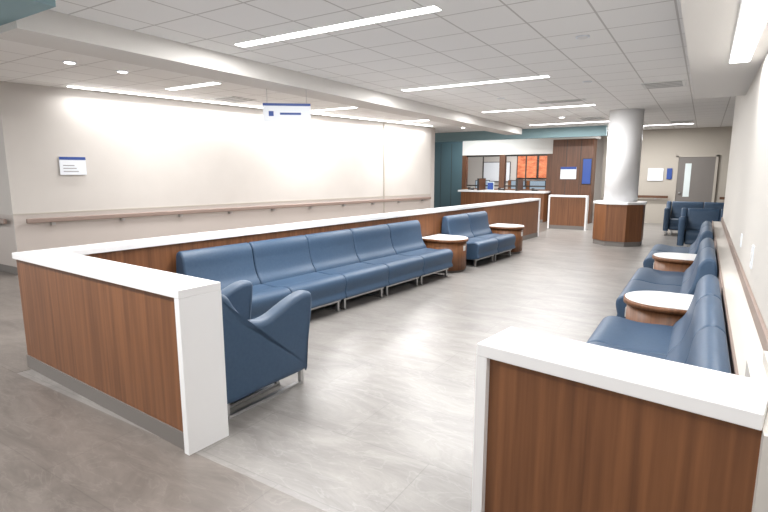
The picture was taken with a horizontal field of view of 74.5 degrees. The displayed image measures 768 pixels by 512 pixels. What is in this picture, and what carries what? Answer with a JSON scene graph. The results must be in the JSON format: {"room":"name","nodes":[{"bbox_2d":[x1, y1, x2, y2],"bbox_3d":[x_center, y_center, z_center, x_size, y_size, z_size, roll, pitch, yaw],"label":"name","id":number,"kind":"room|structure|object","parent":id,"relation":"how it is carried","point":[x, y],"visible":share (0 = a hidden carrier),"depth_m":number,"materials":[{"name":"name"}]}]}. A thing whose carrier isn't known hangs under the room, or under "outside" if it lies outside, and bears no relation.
{"room":"hospital interior","nodes":[
{"label":"hospital interior","id":0,"kind":"room"},
{"bbox_2d":[0,124,16,266],"bbox_3d":[-7.846,-1.413,9.368,4.640,3.050,0.288,6,11,32],"label":"wall","id":1,"kind":"structure","parent":0,"point":[7,238],"depth_m":8.27,"materials":[{"name":"beige paint"}]},
{"bbox_2d":[0,218,6,224],"bbox_3d":[-7.991,-0.728,9.332,4.550,0.130,0.110,6,11,32],"label":"handrail","id":2,"kind":"object","parent":1,"relation":"attached to","point":[2,221],"visible":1,"depth_m":8.12,"materials":[{"name":"brown wood"}]},
{"bbox_2d":[0,264,17,273],"bbox_3d":[-7.924,0.053,9.482,4.640,0.120,0.006,6,11,32],"label":"baseboard","id":3,"kind":"structure","parent":1,"relation":"attached to","point":[11,269],"depth_m":8.47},
{"bbox_2d":[13,194,429,214],"bbox_3d":[-2.239,-1.309,12.033,0.012,0.020,10.895,9,13,42],"label":"trim","id":4,"kind":"structure","parent":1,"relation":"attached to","point":[417,194],"depth_m":10.22,"materials":[{"name":"beige paint"}]},
{"bbox_2d":[16,259,184,449],"bbox_3d":[-2.052,0.581,3.713,2.319,0.950,0.248,7,11,35],"label":"wall","id":5,"kind":"structure","parent":0,"point":[113,345],"depth_m":3.46,"materials":[{"name":"brown wood"}]},
{"bbox_2d":[12,249,220,298],"bbox_3d":[-2.034,0.089,3.619,2.364,0.050,0.284,7,11,35],"label":"cap","id":6,"kind":"object","parent":5,"relation":"on","point":[174,285],"visible":1,"depth_m":3.31,"materials":[{"name":"white"}]},
{"bbox_2d":[174,290,228,455],"bbox_3d":[-1.088,0.692,3.038,0.045,0.950,0.284,7,11,35],"label":"end panel","id":7,"kind":"object","parent":5,"relation":"attached to","point":[199,318],"visible":0.93,"depth_m":3.00,"materials":[{"name":"white"}]},
{"bbox_2d":[0,81,430,251],"bbox_3d":[-2.353,-1.854,12.051,0.301,3.050,10.895,9,13,42],"label":"wall","id":8,"kind":"structure","parent":0,"point":[138,151],"depth_m":9.99,"materials":[{"name":"paint"}]},
{"bbox_2d":[59,157,86,174],"bbox_3d":[-5.312,-1.539,8.626,0.020,0.300,0.400,9,13,42],"label":"wall sign","id":9,"kind":"object","parent":8,"relation":"attached to","point":[68,165],"visible":1,"depth_m":8.62,"materials":[{"name":"white plastic"}]},
{"bbox_2d":[13,194,430,251],"bbox_3d":[-2.241,-0.865,12.107,0.017,0.880,10.895,9,13,42],"label":"wainscot panel","id":10,"kind":"object","parent":8,"relation":"attached to","point":[33,236],"visible":0.57,"depth_m":10.04,"materials":[{"name":"beige paint"}]},
{"bbox_2d":[26,197,430,224],"bbox_3d":[-2.178,-1.172,12.033,0.111,0.130,10.645,9,13,42],"label":"handrail","id":11,"kind":"object","parent":10,"relation":"attached to","point":[52,220],"visible":1,"depth_m":10.25,"materials":[{"name":"brown wood"}]},
{"bbox_2d":[383,122,384,212],"bbox_3d":[0.004,-2.226,14.312,0.030,3.050,0.030,9,13,42],"label":"trim","id":12,"kind":"structure","parent":8,"relation":"attached to","point":[383,122],"depth_m":14.24,"materials":[{"name":"beige paint"}]},
{"bbox_2d":[85,200,538,272],"bbox_3d":[0.566,-0.263,8.846,0.249,0.950,11.264,7,12,36],"label":"wall","id":13,"kind":"structure","parent":0,"point":[163,258],"depth_m":6.79,"materials":[{"name":"brown wood"}]},
{"bbox_2d":[50,198,540,254],"bbox_3d":[0.580,-0.759,8.783,0.285,0.050,11.309,7,12,36],"label":"cap","id":14,"kind":"object","parent":13,"relation":"on","point":[176,239],"visible":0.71,"depth_m":5.79,"materials":[{"name":"white"}]},
{"bbox_2d":[537,200,540,235],"bbox_3d":[3.958,-0.997,13.311,0.284,0.950,0.045,7,12,36],"label":"end panel","id":15,"kind":"object","parent":13,"relation":"attached to","point":[539,200],"visible":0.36,"depth_m":13.22,"materials":[{"name":"white"}]},
{"bbox_2d":[0,215,689,511],"bbox_3d":[1.078,-0.128,11.256,18.000,0.102,28.000,6,11,32],"label":"floor","id":16,"kind":"structure","parent":0,"point":[381,417],"depth_m":3.48,"materials":[{"name":"tile"}]},
{"bbox_2d":[221,280,310,418],"bbox_3d":[-1.141,0.591,3.849,0.800,0.885,0.924,6,11,34],"label":"armchair","id":17,"kind":"object","parent":16,"relation":"on","point":[264,350],"visible":0.55,"depth_m":3.64,"materials":[{"name":"blue leather"}]},
{"bbox_2d":[176,220,452,319],"bbox_3d":[-0.494,0.142,6.597,0.778,0.880,4.319,7,12,36],"label":"bench","id":18,"kind":"object","parent":16,"relation":"on","point":[336,266],"visible":0.88,"depth_m":6.22,"materials":[{"name":"blue leather"}]},
{"bbox_2d":[422,234,467,272],"bbox_3d":[1.076,-0.043,8.711,0.740,0.560,0.720,7,12,36],"label":"side table","id":19,"kind":"object","parent":16,"relation":"on","point":[457,244],"visible":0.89,"depth_m":8.44,"materials":[{"name":"brown wood"}]},
{"bbox_2d":[441,211,515,267],"bbox_3d":[1.840,-0.361,9.657,0.778,0.880,1.634,7,12,36],"label":"bench","id":20,"kind":"object","parent":16,"relation":"on","point":[482,243],"visible":0.82,"depth_m":9.50,"materials":[{"name":"blue leather"}]},
{"bbox_2d":[458,189,550,222],"bbox_3d":[4.242,-1.821,18.046,3.150,1.040,0.780,6,11,32],"label":"reception desk","id":21,"kind":"object","parent":16,"relation":"on","point":[474,196],"visible":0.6,"depth_m":17.67,"materials":[{"name":"brown wood"}]},
{"bbox_2d":[477,178,485,189],"bbox_3d":[3.546,-2.614,18.365,0.070,0.420,0.670,6,11,32],"label":"privacy screen","id":22,"kind":"object","parent":21,"relation":"on","point":[481,182],"visible":1,"depth_m":18.28,"materials":[{"name":"brown wood"}]},
{"bbox_2d":[487,182,493,189],"bbox_3d":[3.821,-2.519,18.157,0.240,0.300,0.130,6,11,32],"label":"brochure holder","id":23,"kind":"object","parent":21,"relation":"on","point":[490,184],"visible":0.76,"depth_m":18.15,"materials":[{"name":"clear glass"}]},
{"bbox_2d":[515,178,523,190],"bbox_3d":[4.732,-2.493,17.631,0.070,0.420,0.670,6,11,32],"label":"privacy screen","id":24,"kind":"object","parent":21,"relation":"on","point":[519,182],"visible":1,"depth_m":17.53,"materials":[{"name":"brown wood"}]},
{"bbox_2d":[489,223,524,253],"bbox_3d":[2.585,-0.369,10.690,0.740,0.560,0.720,7,12,36],"label":"side table","id":25,"kind":"object","parent":16,"relation":"on","point":[498,228],"visible":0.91,"depth_m":10.43,"materials":[{"name":"brown wood"}]},
{"bbox_2d":[593,239,641,246],"bbox_3d":[5.509,-0.345,11.933,1.007,0.110,1.007,6,11,32],"label":"plinth","id":26,"kind":"object","parent":16,"relation":"on","point":[595,241],"visible":0.62,"depth_m":11.49,"materials":[{"name":"grey rubber"}]},
{"bbox_2d":[592,203,645,241],"bbox_3d":[5.509,-0.814,11.856,1.035,0.840,1.035,6,11,32],"label":"column base","id":27,"kind":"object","parent":16,"relation":"on","point":[615,223],"depth_m":11.42,"materials":[{"name":"brown wood"}]},
{"bbox_2d":[593,200,646,204],"bbox_3d":[5.509,-1.253,11.784,1.090,0.050,1.090,6,11,32],"label":"cap","id":28,"kind":"object","parent":27,"relation":"on","point":[596,201],"visible":0.81,"depth_m":11.32,"materials":[{"name":"white"}]},
{"bbox_2d":[603,108,644,201],"bbox_3d":[5.509,-2.289,11.614,0.720,2.050,0.720,6,11,32],"label":"shaft","id":29,"kind":"object","parent":28,"relation":"on","point":[625,130],"visible":0.92,"depth_m":11.34,"materials":[{"name":"white paint"}]},
{"bbox_2d":[586,274,730,373],"bbox_3d":[1.509,0.706,3.150,0.989,0.885,2.497,6,11,32],"label":"bench","id":30,"kind":"object","parent":16,"relation":"on","point":[699,339],"visible":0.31,"depth_m":3.41,"materials":[{"name":"blue leather"}]},
{"bbox_2d":[623,291,693,325],"bbox_3d":[2.466,0.653,4.473,0.660,0.560,0.640,6,11,32],"label":"side table","id":31,"kind":"object","parent":16,"relation":"on","point":[651,307],"visible":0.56,"depth_m":4.31,"materials":[{"name":"white laminate"}]},
{"bbox_2d":[616,238,716,318],"bbox_3d":[3.159,0.305,5.603,0.832,0.880,1.834,6,11,32],"label":"bench","id":32,"kind":"object","parent":16,"relation":"on","point":[705,263],"visible":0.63,"depth_m":5.42,"materials":[{"name":"blue leather"}]},
{"bbox_2d":[652,252,696,271],"bbox_3d":[3.936,0.276,6.767,0.640,0.560,0.620,6,11,32],"label":"side table","id":33,"kind":"object","parent":16,"relation":"on","point":[665,261],"visible":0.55,"depth_m":6.60,"materials":[{"name":"brown wood"}]},
{"bbox_2d":[643,221,712,268],"bbox_3d":[4.557,-0.056,7.801,0.832,0.880,1.694,6,11,32],"label":"bench","id":34,"kind":"object","parent":16,"relation":"on","point":[706,231],"visible":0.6,"depth_m":7.66,"materials":[{"name":"blue leather"}]},
{"bbox_2d":[663,201,723,234],"bbox_3d":[8.406,-0.967,13.327,1.760,0.885,0.924,6,11,32],"label":"sofa","id":35,"kind":"object","parent":16,"relation":"on","point":[671,216],"visible":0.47,"depth_m":13.53,"materials":[{"name":"blue leather"}]},
{"bbox_2d":[677,208,723,246],"bbox_3d":[6.812,-0.554,10.819,0.860,0.885,0.924,6,11,32],"label":"armchair","id":36,"kind":"object","parent":16,"relation":"on","point":[687,234],"visible":0.68,"depth_m":10.94,"materials":[{"name":"blue leather"}]},
{"bbox_3d":[4.716,-1.838,18.951,3.200,0.780,0.700,6,11,32],"label":"countertop","id":37,"kind":"structure","parent":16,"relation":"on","visible":0},
{"bbox_2d":[529,187,545,188],"bbox_3d":[5.563,-2.433,18.315,0.580,0.600,0.160,6,11,32],"label":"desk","id":38,"kind":"object","parent":37,"relation":"on","point":[529,187],"visible":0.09,"depth_m":18.27,"materials":[{"name":"grey"}]},
{"bbox_2d":[0,0,735,132],"bbox_3d":[1.078,-3.236,10.746,18.000,0.100,28.000,6,11,32],"label":"ceiling","id":39,"kind":"structure","parent":0,"point":[631,43],"depth_m":6.15,"materials":[{"name":"tile"}]},
{"bbox_2d":[0,0,55,25],"bbox_3d":[-6.861,-2.326,5.983,9.700,0.150,0.950,6,11,32],"label":"ceiling beam","id":40,"kind":"structure","parent":39,"relation":"attached to","point":[10,10],"depth_m":3.89,"materials":[{"name":"teal paint"}]},
{"bbox_2d":[62,61,76,63],"bbox_3d":[-4.017,-2.471,6.454,0.160,0.016,0.160,6,11,32],"label":"recessed light","id":41,"kind":"object","parent":39,"relation":"in","point":[66,62],"visible":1,"depth_m":6.42,"materials":[{"name":"white plastic"}]},
{"bbox_2d":[116,70,128,72],"bbox_3d":[-3.645,-2.568,7.039,0.160,0.016,0.160,6,11,32],"label":"recessed light","id":42,"kind":"object","parent":39,"relation":"in","point":[118,71],"visible":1,"depth_m":7.00,"materials":[{"name":"white plastic"}]},
{"bbox_2d":[67,86,262,107],"bbox_3d":[-3.897,-2.984,9.553,0.148,0.010,3.687,9,13,42],"label":"recessed light","id":43,"kind":"object","parent":39,"relation":"in","point":[222,103],"depth_m":9.30,"materials":[{"name":"white plastic"}]},
{"bbox_2d":[165,82,221,89],"bbox_3d":[-3.124,-2.766,8.230,1.224,0.010,0.164,6,11,32],"label":"recessed light","id":44,"kind":"object","parent":39,"relation":"in","point":[207,83],"visible":1,"depth_m":8.18,"materials":[{"name":"white plastic"}]},
{"bbox_2d":[211,96,256,102],"bbox_3d":[-2.888,-3.008,9.715,0.600,0.014,0.600,6,11,32],"label":"ceiling vent","id":45,"kind":"object","parent":39,"relation":"in","point":[233,99],"depth_m":9.67,"materials":[{"name":"grey metal"}]},
{"bbox_2d":[0,10,521,134],"bbox_3d":[0.417,-2.973,10.103,0.500,0.210,13.850,6,11,32],"label":"ceiling beam","id":46,"kind":"structure","parent":39,"relation":"attached to","point":[47,28],"depth_m":5.83,"materials":[{"name":"white paint"}]},
{"bbox_2d":[263,89,310,121],"bbox_3d":[-1.403,-2.172,7.294,0.680,0.460,0.036,-1,9,-6],"label":"hanging sign","id":47,"kind":"object","parent":39,"relation":"hanging from","point":[272,112],"visible":1,"depth_m":7.29,"materials":[{"name":"white plastic"}]},
{"bbox_2d":[311,107,357,110],"bbox_3d":[-1.126,-3.252,11.187,1.224,0.010,0.164,6,11,32],"label":"recessed light","id":48,"kind":"object","parent":39,"relation":"in","point":[343,107],"visible":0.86,"depth_m":11.15,"materials":[{"name":"white plastic"}]},
{"bbox_2d":[234,5,442,46],"bbox_3d":[-0.574,-2.229,4.963,2.464,0.010,0.154,6,11,32],"label":"recessed light","id":49,"kind":"object","parent":39,"relation":"in","point":[432,8],"visible":1,"depth_m":4.82,"materials":[{"name":"white plastic"}]},
{"bbox_2d":[311,113,427,125],"bbox_3d":[-0.210,-3.626,13.462,0.148,0.010,4.289,9,13,42],"label":"recessed light","id":50,"kind":"object","parent":39,"relation":"in","point":[311,113],"depth_m":13.22,"materials":[{"name":"white plastic"}]},
{"bbox_2d":[400,120,428,121],"bbox_3d":[0.998,-3.649,13.600,1.224,0.010,0.164,6,11,32],"label":"recessed light","id":51,"kind":"object","parent":39,"relation":"in","point":[412,120],"visible":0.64,"depth_m":13.62,"materials":[{"name":"white plastic"}]},
{"bbox_2d":[402,75,549,90],"bbox_3d":[1.366,-2.731,8.014,2.464,0.010,0.154,6,11,32],"label":"recessed light","id":52,"kind":"object","parent":39,"relation":"in","point":[542,76],"visible":1,"depth_m":7.91,"materials":[{"name":"white plastic"}]},
{"bbox_2d":[435,125,607,141],"bbox_3d":[3.706,-4.054,16.956,7.000,0.300,0.200,6,11,32],"label":"ceiling soffit","id":53,"kind":"structure","parent":39,"relation":"attached to","point":[582,131],"depth_m":16.21,"materials":[{"name":"teal paint"}]},
{"bbox_2d":[483,104,594,112],"bbox_3d":[3.332,-3.239,11.107,2.464,0.010,0.154,6,11,32],"label":"recessed light","id":54,"kind":"object","parent":39,"relation":"in","point":[588,104],"visible":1,"depth_m":11.03,"materials":[{"name":"white plastic"}]},
{"bbox_2d":[535,98,585,103],"bbox_3d":[3.481,-3.050,9.967,0.900,0.014,0.300,6,11,32],"label":"ceiling vent","id":55,"kind":"object","parent":39,"relation":"in","point":[569,100],"depth_m":9.92,"materials":[{"name":"grey metal"}]},
{"bbox_2d":[535,121,608,124],"bbox_3d":[5.351,-3.761,14.283,2.464,0.010,0.154,6,11,32],"label":"recessed light","id":56,"kind":"object","parent":39,"relation":"in","point":[595,121],"visible":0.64,"depth_m":14.37,"materials":[{"name":"white plastic"}]},
{"bbox_2d":[575,35,589,39],"bbox_3d":[2.065,-2.274,5.252,0.140,0.016,0.140,6,11,32],"label":"smoke detector","id":57,"kind":"object","parent":39,"relation":"attached to","point":[580,37],"visible":1,"depth_m":5.23,"materials":[{"name":"white plastic"}]},
{"bbox_2d":[578,117,605,119],"bbox_3d":[5.396,-3.563,13.091,0.600,0.014,0.600,6,11,32],"label":"ceiling vent","id":58,"kind":"object","parent":39,"relation":"in","point":[585,118],"depth_m":13.03,"materials":[{"name":"grey metal"}]},
{"bbox_2d":[641,80,685,88],"bbox_3d":[4.472,-2.738,8.072,0.600,0.014,0.600,6,11,32],"label":"ceiling vent","id":59,"kind":"object","parent":39,"relation":"in","point":[675,83],"depth_m":8.02,"materials":[{"name":"grey metal"}]},
{"bbox_2d":[644,123,693,125],"bbox_3d":[7.901,-3.877,14.989,2.224,0.010,0.144,6,11,32],"label":"recessed light","id":60,"kind":"object","parent":39,"relation":"in","point":[684,123],"visible":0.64,"depth_m":14.68,"materials":[{"name":"white plastic"}]},
{"bbox_2d":[669,120,694,122],"bbox_3d":[8.217,-3.698,13.908,0.600,0.014,0.600,6,11,32],"label":"ceiling vent","id":61,"kind":"object","parent":39,"relation":"in","point":[684,121],"depth_m":13.79,"materials":[{"name":"grey metal"}]},
{"bbox_2d":[680,0,767,98],"bbox_3d":[1.307,-1.400,1.272,1.040,0.450,11.900,6,11,32],"label":"ceiling soffit","id":62,"kind":"structure","parent":39,"relation":"attached to","point":[709,25],"depth_m":3.97,"materials":[{"name":"white paint"}]},
{"bbox_2d":[728,0,767,62],"bbox_3d":[1.765,-1.337,2.307,0.164,0.010,4.924,6,11,32],"label":"recessed light","id":63,"kind":"object","parent":39,"relation":"in","point":[752,19],"visible":1,"depth_m":3.35,"materials":[{"name":"white plastic"}]},
{"bbox_2d":[430,127,434,207],"bbox_3d":[-0.439,-2.712,17.269,4.680,3.050,0.250,6,11,32],"label":"wall","id":64,"kind":"structure","parent":0,"point":[432,128],"depth_m":15.99,"materials":[{"name":"paint"}]},
{"bbox_2d":[434,138,552,207],"bbox_3d":[3.688,-2.967,18.821,5.200,3.050,0.200,6,11,32],"label":"wall","id":65,"kind":"structure","parent":0,"point":[451,183],"depth_m":19.15,"materials":[{"name":"blue paint"}]},
{"bbox_2d":[462,155,466,187],"bbox_3d":[3.073,-3.192,19.174,0.150,1.220,0.200,6,11,32],"label":"trim","id":66,"kind":"structure","parent":65,"relation":"on","point":[464,158],"depth_m":19.09,"materials":[{"name":"brown wood"}]},
{"bbox_2d":[466,157,499,184],"bbox_3d":[3.685,-3.173,18.783,1.300,1.070,0.010,6,11,32],"label":"glass","id":67,"kind":"object","parent":65,"relation":"attached to","point":[474,164],"visible":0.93,"depth_m":18.77,"materials":[{"name":"white"}]},
{"bbox_2d":[467,155,499,156],"bbox_3d":[3.685,-3.701,18.696,1.300,0.060,0.050,6,11,32],"label":"frame","id":68,"kind":"object","parent":65,"relation":"attached to","point":[467,155],"visible":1,"depth_m":18.67,"materials":[{"name":"grey metal"}]},
{"bbox_2d":[498,155,505,188],"bbox_3d":[4.323,-3.065,18.401,0.200,1.220,0.200,6,11,32],"label":"trim","id":69,"kind":"structure","parent":65,"relation":"on","point":[502,162],"depth_m":18.31,"materials":[{"name":"brown wood"}]},
{"bbox_2d":[504,185,545,186],"bbox_3d":[5.040,-2.493,18.033,1.500,0.050,0.050,6,11,32],"label":"frame","id":70,"kind":"object","parent":65,"relation":"attached to","point":[505,185],"visible":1,"depth_m":18.04,"materials":[{"name":"grey"}]},
{"bbox_2d":[505,156,546,185],"bbox_3d":[5.040,-3.035,17.944,1.500,1.070,0.010,6,11,32],"label":"glass","id":71,"kind":"object","parent":65,"relation":"attached to","point":[536,169],"visible":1,"depth_m":17.92,"materials":[{"name":"white"}]},
{"bbox_2d":[525,156,526,185],"bbox_3d":[5.040,-3.035,17.944,0.040,1.070,0.030,6,11,32],"label":"frame","id":72,"kind":"object","parent":65,"relation":"attached to","point":[526,156],"visible":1,"depth_m":17.93,"materials":[{"name":"grey"}]},
{"bbox_2d":[506,154,546,155],"bbox_3d":[5.040,-3.563,17.857,1.500,0.060,0.050,6,11,32],"label":"frame","id":73,"kind":"object","parent":65,"relation":"attached to","point":[518,154],"visible":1,"depth_m":17.78,"materials":[{"name":"grey metal"}]},
{"bbox_2d":[546,154,552,189],"bbox_3d":[5.784,-2.916,17.497,0.250,1.220,0.200,6,11,32],"label":"trim","id":74,"kind":"structure","parent":65,"relation":"on","point":[549,156],"depth_m":17.43,"materials":[{"name":"brown wood"}]},
{"bbox_2d":[553,136,600,139],"bbox_3d":[6.403,-4.018,16.742,1.400,0.300,0.500,6,11,32],"label":"header","id":75,"kind":"object","parent":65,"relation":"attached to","point":[596,137],"depth_m":16.52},
{"bbox_2d":[467,136,604,214],"bbox_3d":[6.183,-3.383,21.354,6.700,3.050,0.200,6,11,32],"label":"wall","id":76,"kind":"structure","parent":0,"point":[600,142],"depth_m":19.81,"materials":[{"name":"paint"}]},
{"bbox_2d":[549,197,585,229],"bbox_3d":[5.451,-1.272,14.988,1.010,0.950,0.188,6,11,32],"label":"wall","id":77,"kind":"structure","parent":0,"point":[565,212],"depth_m":14.91,"materials":[{"name":"brown wood"}]},
{"bbox_2d":[547,197,549,227],"bbox_3d":[5.004,-1.318,15.264,0.045,0.950,0.224,6,11,32],"label":"end panel","id":78,"kind":"object","parent":77,"relation":"attached to","point":[549,197],"visible":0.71,"depth_m":15.17,"materials":[{"name":"white"}]},
{"bbox_2d":[549,195,588,197],"bbox_3d":[5.451,-1.766,14.906,1.100,0.050,0.224,6,11,32],"label":"cap","id":79,"kind":"object","parent":77,"relation":"on","point":[581,196],"visible":1,"depth_m":14.79,"materials":[{"name":"white"}]},
{"bbox_2d":[584,197,588,229],"bbox_3d":[5.898,-1.227,14.711,0.045,0.950,0.224,6,11,32],"label":"end panel","id":80,"kind":"object","parent":77,"relation":"attached to","point":[587,199],"visible":0.93,"depth_m":14.65,"materials":[{"name":"white"}]},
{"bbox_2d":[550,138,597,223],"bbox_3d":[6.361,-2.518,17.016,1.300,2.750,0.500,6,11,32],"label":"wall","id":81,"kind":"structure","parent":0,"point":[573,150],"depth_m":16.72,"materials":[{"name":"brown wood"}]},
{"bbox_2d":[560,167,576,178],"bbox_3d":[6.129,-2.760,16.792,0.500,0.400,0.035,6,11,32],"label":"wall sign","id":82,"kind":"object","parent":81,"relation":"attached to","point":[566,172],"visible":1,"depth_m":16.78,"materials":[{"name":"white plastic"}]},
{"bbox_2d":[578,141,581,194],"bbox_3d":[6.445,-2.461,16.670,0.015,2.750,0.005,6,11,32],"label":"joint","id":83,"kind":"object","parent":81,"relation":"attached to","point":[581,141],"visible":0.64,"depth_m":16.57,"materials":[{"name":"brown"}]},
{"bbox_2d":[581,158,591,183],"bbox_3d":[6.620,-2.761,16.488,0.290,0.840,0.030,6,11,32],"label":"poster","id":84,"kind":"object","parent":81,"relation":"attached to","point":[587,162],"visible":1,"depth_m":16.47,"materials":[{"name":"blue paper"}]},
{"bbox_2d":[485,359,767,511],"bbox_3d":[0.807,0.888,1.843,0.850,0.950,0.248,8,12,40],"label":"wall","id":85,"kind":"structure","parent":0,"point":[555,444],"depth_m":1.71,"materials":[{"name":"brown wood"}]},
{"bbox_2d":[471,355,489,511],"bbox_3d":[0.469,0.841,2.131,0.045,0.950,0.284,8,12,40],"label":"end panel","id":86,"kind":"object","parent":85,"relation":"attached to","point":[482,363],"visible":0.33,"depth_m":2.00,"materials":[{"name":"white"}]},
{"bbox_2d":[477,327,767,430],"bbox_3d":[0.790,0.392,1.776,0.895,0.050,0.284,8,12,40],"label":"cap","id":87,"kind":"object","parent":85,"relation":"on","point":[735,399],"visible":1,"depth_m":1.66,"materials":[{"name":"white"}]},
{"bbox_2d":[601,126,732,223],"bbox_3d":[10.572,-2.458,15.725,7.000,3.050,0.200,6,11,32],"label":"wall","id":88,"kind":"structure","parent":0,"point":[660,147],"depth_m":16.35,"materials":[{"name":"beige paint"}]},
{"bbox_2d":[603,194,667,198],"bbox_3d":[8.422,-1.986,16.953,1.950,0.120,0.140,6,11,32],"label":"handrail","id":89,"kind":"object","parent":88,"relation":"attached to","point":[639,196],"visible":0.57,"depth_m":16.64,"materials":[{"name":"brown wood"}]},
{"bbox_2d":[647,168,672,180],"bbox_3d":[9.024,-2.665,16.525,0.700,0.400,0.030,6,11,32],"label":"notice board","id":90,"kind":"object","parent":88,"relation":"attached to","point":[654,174],"visible":1,"depth_m":16.54,"materials":[{"name":"white"}]},
{"bbox_2d":[672,156,678,201],"bbox_3d":[9.407,-2.129,16.346,0.070,2.200,0.070,6,11,32],"label":"frame","id":91,"kind":"object","parent":88,"relation":"attached to","point":[677,157],"visible":0.64,"depth_m":16.25,"materials":[{"name":"beige paint"}]},
{"bbox_2d":[675,157,715,208],"bbox_3d":[9.865,-2.060,16.078,1.000,2.150,0.050,6,11,32],"label":"leaf","id":92,"kind":"object","parent":88,"relation":"attached to","point":[703,168],"visible":0.64,"depth_m":15.96,"materials":[{"name":"grey metal"}]},
{"bbox_2d":[682,163,691,196],"bbox_3d":[9.667,-2.420,16.109,0.170,1.050,0.010,6,11,32],"label":"glass pane","id":93,"kind":"object","parent":92,"relation":"attached to","point":[688,166],"visible":1,"depth_m":16.10,"materials":[{"name":"white glass"}]},
{"bbox_2d":[677,154,718,156],"bbox_3d":[9.860,-3.154,15.889,1.140,0.070,0.070,6,11,32],"label":"frame","id":94,"kind":"object","parent":88,"relation":"attached to","point":[704,155],"visible":1,"depth_m":15.80,"materials":[{"name":"beige paint"}]},
{"bbox_2d":[712,155,718,201],"bbox_3d":[10.313,-2.037,15.785,0.070,2.200,0.070,6,11,32],"label":"frame","id":95,"kind":"object","parent":88,"relation":"attached to","point":[717,157],"visible":0.64,"depth_m":15.70,"materials":[{"name":"beige paint"}]},
{"bbox_2d":[723,52,767,329],"bbox_3d":[2.254,-0.318,2.702,0.250,3.050,15.000,6,11,32],"label":"wall","id":96,"kind":"structure","parent":0,"point":[745,211],"depth_m":4.27,"materials":[{"name":"grey paint"}]},
{"bbox_2d":[713,221,763,376],"bbox_3d":[3.762,0.353,5.622,0.140,0.780,8.700,6,11,32],"label":"wall ledge","id":97,"kind":"object","parent":96,"relation":"attached to","point":[747,344],"visible":0.27,"depth_m":3.19,"materials":[{"name":"grey paint"}]},
{"bbox_2d":[712,221,738,374],"bbox_3d":[3.697,-0.004,5.605,0.015,0.090,8.700,6,11,32],"label":"rail","id":98,"kind":"object","parent":97,"relation":"attached to","point":[732,357],"visible":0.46,"depth_m":3.08,"materials":[{"name":"brown"}]},
{"bbox_2d":[721,217,767,350],"bbox_3d":[3.813,-0.066,5.521,0.020,0.080,8.700,6,11,32],"label":"chair rail","id":99,"kind":"object","parent":96,"relation":"attached to","point":[762,331],"visible":1,"depth_m":3.31,"materials":[{"name":"brown wood"}]},
{"bbox_2d":[749,245,754,268],"bbox_3d":[2.626,0.005,3.607,0.012,0.160,0.120,6,11,32],"label":"switch plate","id":100,"kind":"object","parent":96,"relation":"attached to","point":[753,246],"visible":1,"depth_m":3.57,"materials":[{"name":"white plastic"}]},
{"bbox_2d":[745,360,767,511],"bbox_3d":[1.272,0.915,1.693,0.143,0.945,0.670,6,11,32],"label":"wall pier","id":101,"kind":"object","parent":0,"point":[754,369],"visible":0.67,"depth_m":1.40,"materials":[{"name":"grey paint"}]},
{"bbox_2d":[762,351,767,378],"bbox_3d":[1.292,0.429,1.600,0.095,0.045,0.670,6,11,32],"label":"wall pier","id":102,"kind":"object","parent":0,"point":[765,355],"depth_m":1.84,"materials":[{"name":"white paint"}]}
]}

